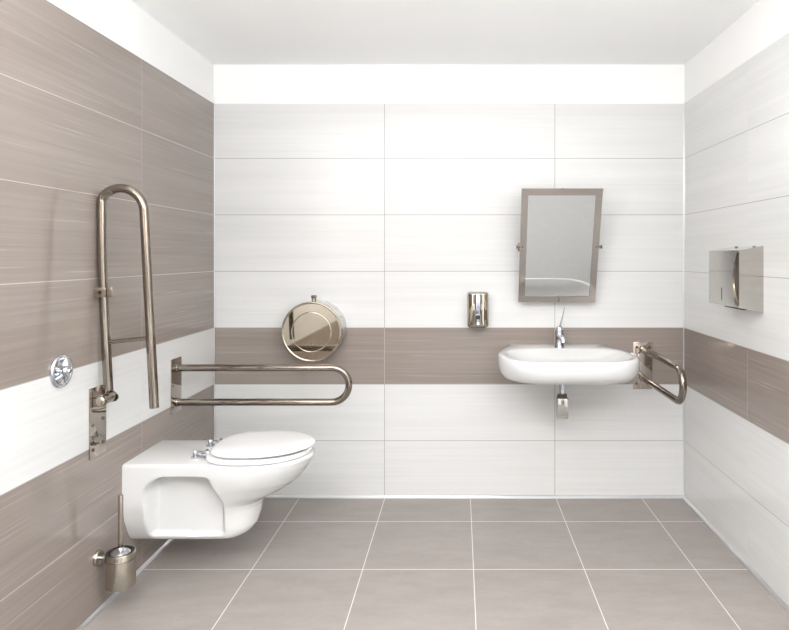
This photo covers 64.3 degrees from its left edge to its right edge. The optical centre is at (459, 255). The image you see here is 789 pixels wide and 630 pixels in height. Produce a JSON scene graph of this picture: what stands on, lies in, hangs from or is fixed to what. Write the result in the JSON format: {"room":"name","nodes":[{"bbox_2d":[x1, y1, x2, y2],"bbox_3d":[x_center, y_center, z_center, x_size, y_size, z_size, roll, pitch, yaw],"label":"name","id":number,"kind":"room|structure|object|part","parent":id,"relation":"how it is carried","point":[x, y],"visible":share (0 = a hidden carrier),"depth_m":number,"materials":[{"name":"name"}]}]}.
{"room":"public restroom","nodes":[
{"label":"public restroom","id":0,"kind":"room"},
{"bbox_2d":[0,0,213,629],"bbox_3d":[-1.356,0.133,1.005,0.100,2.304,4.610,0,0,0],"label":"wall","id":1,"kind":"structure","parent":0,"point":[96,95],"depth_m":2.17,"materials":[{"name":"brown tile"}]},
{"bbox_2d":[49,354,72,387],"bbox_3d":[-1.288,0.376,2.035,0.036,0.110,0.110,0,0,0],"label":"button","id":2,"kind":"object","parent":1,"relation":"attached to","point":[61,368],"visible":1,"depth_m":2.02,"materials":[{"name":"silver metal"}]},
{"bbox_3d":[-1.285,0.376,2.035,0.030,0.034,0.034,0,0,0],"label":"stem","id":3,"kind":"part","parent":2,"relation":"part of","materials":[{"name":"silver metal"}]},
{"bbox_2d":[93,545,136,591],"bbox_3d":[-1.238,1.122,2.242,0.136,0.125,0.102,0,0,0],"label":"toilet brush holder","id":4,"kind":"object","parent":1,"relation":"attached to","point":[120,572],"visible":0.9,"depth_m":2.20,"materials":[{"name":"metal"}]},
{"bbox_2d":[106,494,134,557],"bbox_3d":[-1.221,1.016,2.242,0.089,0.312,0.089,0,0,0],"label":"toilet brush","id":5,"kind":"object","parent":4,"relation":"in","point":[121,550],"visible":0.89,"depth_m":2.23,"materials":[{"name":"metal"}]},
{"bbox_3d":[-1.221,0.966,2.242,0.018,0.212,0.018,0,0,0],"label":"handle","id":6,"kind":"part","parent":5,"relation":"part of","materials":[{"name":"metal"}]},
{"bbox_2d":[89,184,158,459],"bbox_3d":[-1.195,0.229,2.242,0.222,0.978,0.102,0,0,0],"label":"grab rail","id":7,"kind":"object","parent":1,"relation":"attached to","point":[99,396],"visible":1,"depth_m":2.23,"materials":[{"name":"metal"}]},
{"bbox_3d":[-1.304,0.593,2.242,0.005,0.250,0.102,0,0,0],"label":"wall plate","id":8,"kind":"part","parent":7,"relation":"part of","materials":[{"name":"metal"}]},
{"bbox_2d":[76,539,173,629],"bbox_3d":[-1.301,1.278,0.999,0.010,0.015,4.597,0,0,0],"label":"baseboard","id":9,"kind":"structure","parent":1,"relation":"attached to","point":[114,595],"depth_m":2.34,"materials":[{"name":"metal"}]},
{"bbox_2d":[122,431,314,538],"bbox_3d":[-0.954,0.950,2.576,0.704,0.377,0.372,0,0,0],"label":"toilet","id":10,"kind":"object","parent":1,"relation":"attached to","point":[173,489],"visible":1,"depth_m":2.47,"materials":[{"name":"white ceramic"}]},
{"bbox_3d":[-0.820,0.797,2.576,0.408,0.019,0.372,0,0,0],"label":"seat","id":11,"kind":"part","parent":10,"relation":"part of","materials":[{"name":"white plastic"}]},
{"bbox_3d":[-0.805,0.772,2.576,0.406,0.022,0.356,0,0,0],"label":"lid","id":12,"kind":"part","parent":10,"relation":"part of","materials":[{"name":"white plastic"}]},
{"bbox_2d":[171,356,351,414],"bbox_3d":[-0.900,0.593,2.862,0.812,0.250,0.102,0,0,0],"label":"grab rail","id":13,"kind":"object","parent":1,"relation":"attached to","point":[177,367],"visible":1,"depth_m":2.85,"materials":[{"name":"metal"}]},
{"bbox_3d":[-1.304,0.593,2.862,0.005,0.250,0.102,0,0,0],"label":"wall plate","id":14,"kind":"part","parent":13,"relation":"part of","materials":[{"name":"metal"}]},
{"bbox_3d":[-0.897,0.592,2.862,0.806,0.190,0.032,0,0,0],"label":"rail","id":15,"kind":"part","parent":13,"relation":"part of","materials":[{"name":"metal"}]},
{"bbox_2d":[83,499,788,629],"bbox_3d":[0.142,1.335,1.005,3.096,0.100,4.810,0,0,0],"label":"floor","id":16,"kind":"structure","parent":0,"point":[304,564],"depth_m":2.51,"materials":[{"name":"tile"}]},
{"bbox_2d":[131,0,759,64],"bbox_3d":[0.142,-1.069,1.005,3.096,0.100,4.810,0,0,0],"label":"ceiling","id":17,"kind":"structure","parent":0,"point":[224,32],"depth_m":2.81,"materials":[{"name":"white paint"}]},
{"bbox_2d":[213,65,684,494],"bbox_3d":[-0.058,0.133,3.360,2.696,2.304,0.100,0,0,0],"label":"wall","id":18,"kind":"structure","parent":0,"point":[388,195],"depth_m":3.31,"materials":[{"name":"white tile"}]},
{"bbox_2d":[214,104,214,439],"bbox_3d":[-1.305,0.231,3.308,0.003,2.079,0.003,0,0,0],"label":"trim","id":19,"kind":"structure","parent":18,"relation":"attached to","point":[214,104],"depth_m":3.31,"materials":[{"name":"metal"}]},
{"bbox_2d":[281,295,346,361],"bbox_3d":[-0.754,0.371,3.235,0.307,0.337,0.150,0,0,0],"label":"dispenser","id":20,"kind":"object","parent":18,"relation":"attached to","point":[311,331],"visible":1,"depth_m":3.16,"materials":[{"name":"metal"}]},
{"bbox_2d":[264,495,683,498],"bbox_3d":[-0.058,1.278,3.305,2.496,0.015,0.010,0,0,0],"label":"baseboard","id":21,"kind":"structure","parent":18,"relation":"attached to","point":[268,496],"depth_m":3.30,"materials":[{"name":"metal"}]},
{"bbox_2d":[467,291,488,327],"bbox_3d":[0.094,0.281,3.261,0.114,0.185,0.098,0,0,0],"label":"soap dispenser","id":22,"kind":"object","parent":18,"relation":"attached to","point":[477,301],"visible":1,"depth_m":3.23,"materials":[{"name":"metal"}]},
{"bbox_3d":[0.094,0.281,3.230,0.038,0.165,0.020,0,0,0],"label":"panel","id":23,"kind":"part","parent":22,"relation":"part of","materials":[{"name":"grey metal"}]},
{"bbox_2d":[516,188,602,301],"bbox_3d":[0.504,-0.047,3.184,0.436,0.576,0.252,0,0,0],"label":"mirror","id":24,"kind":"object","parent":18,"relation":"attached to","point":[558,247],"visible":1,"depth_m":3.15,"materials":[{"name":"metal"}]},
{"bbox_2d":[497,344,639,384],"bbox_3d":[0.513,0.529,3.022,0.666,0.118,0.575,0,0,0],"label":"washbasin","id":25,"kind":"object","parent":18,"relation":"attached to","point":[543,364],"visible":1,"depth_m":2.80,"materials":[{"name":"white ceramic"}]},
{"bbox_2d":[555,307,565,347],"bbox_3d":[0.510,0.365,3.143,0.049,0.210,0.154,0,0,0],"label":"faucet","id":26,"kind":"object","parent":25,"relation":"on","point":[560,340],"visible":1,"depth_m":3.18,"materials":[{"name":"silver metal"}]},
{"bbox_3d":[0.510,0.416,3.127,0.030,0.040,0.123,0,0,0],"label":"spout","id":27,"kind":"part","parent":26,"relation":"part of","materials":[{"name":"silver metal"}]},
{"bbox_2d":[556,385,568,418],"bbox_3d":[0.513,0.694,3.189,0.058,0.218,0.246,0,0,3],"label":"trap","id":28,"kind":"object","parent":25,"relation":"attached to","point":[562,401],"visible":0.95,"depth_m":3.07,"materials":[{"name":"metal"}]},
{"bbox_2d":[633,342,686,404],"bbox_3d":[0.970,0.581,3.001,0.102,0.250,0.618,0,0,0],"label":"grab rail","id":29,"kind":"object","parent":18,"relation":"attached to","point":[643,351],"visible":0.96,"depth_m":3.15,"materials":[{"name":"metal"}]},
{"bbox_3d":[0.970,0.581,3.308,0.102,0.250,0.005,0,0,0],"label":"wall plate","id":30,"kind":"part","parent":29,"relation":"part of","materials":[{"name":"metal"}]},
{"bbox_2d":[683,104,683,494],"bbox_3d":[1.187,0.231,3.308,0.005,2.079,0.005,0,0,0],"label":"trim","id":31,"kind":"structure","parent":18,"relation":"attached to","point":[683,104],"depth_m":3.31,"materials":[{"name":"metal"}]},
{"bbox_2d":[684,0,788,606],"bbox_3d":[1.434,0.133,1.005,0.489,2.304,4.610,0,0,0],"label":"wall","id":32,"kind":"structure","parent":0,"point":[736,105],"depth_m":2.64,"materials":[{"name":"white tile"}]},
{"bbox_2d":[683,496,788,613],"bbox_3d":[1.185,1.278,2.398,0.010,0.015,1.797,0,0,0],"label":"baseboard","id":33,"kind":"structure","parent":32,"relation":"attached to","point":[765,585],"depth_m":2.62,"materials":[{"name":"metal"}]},
{"bbox_2d":[709,246,763,312],"bbox_3d":[1.139,0.092,2.582,0.102,0.266,0.281,0,0,0],"label":"paper towel dispenser","id":34,"kind":"object","parent":32,"relation":"attached to","point":[736,274],"visible":1,"depth_m":2.45,"materials":[{"name":"metal"}]}
]}

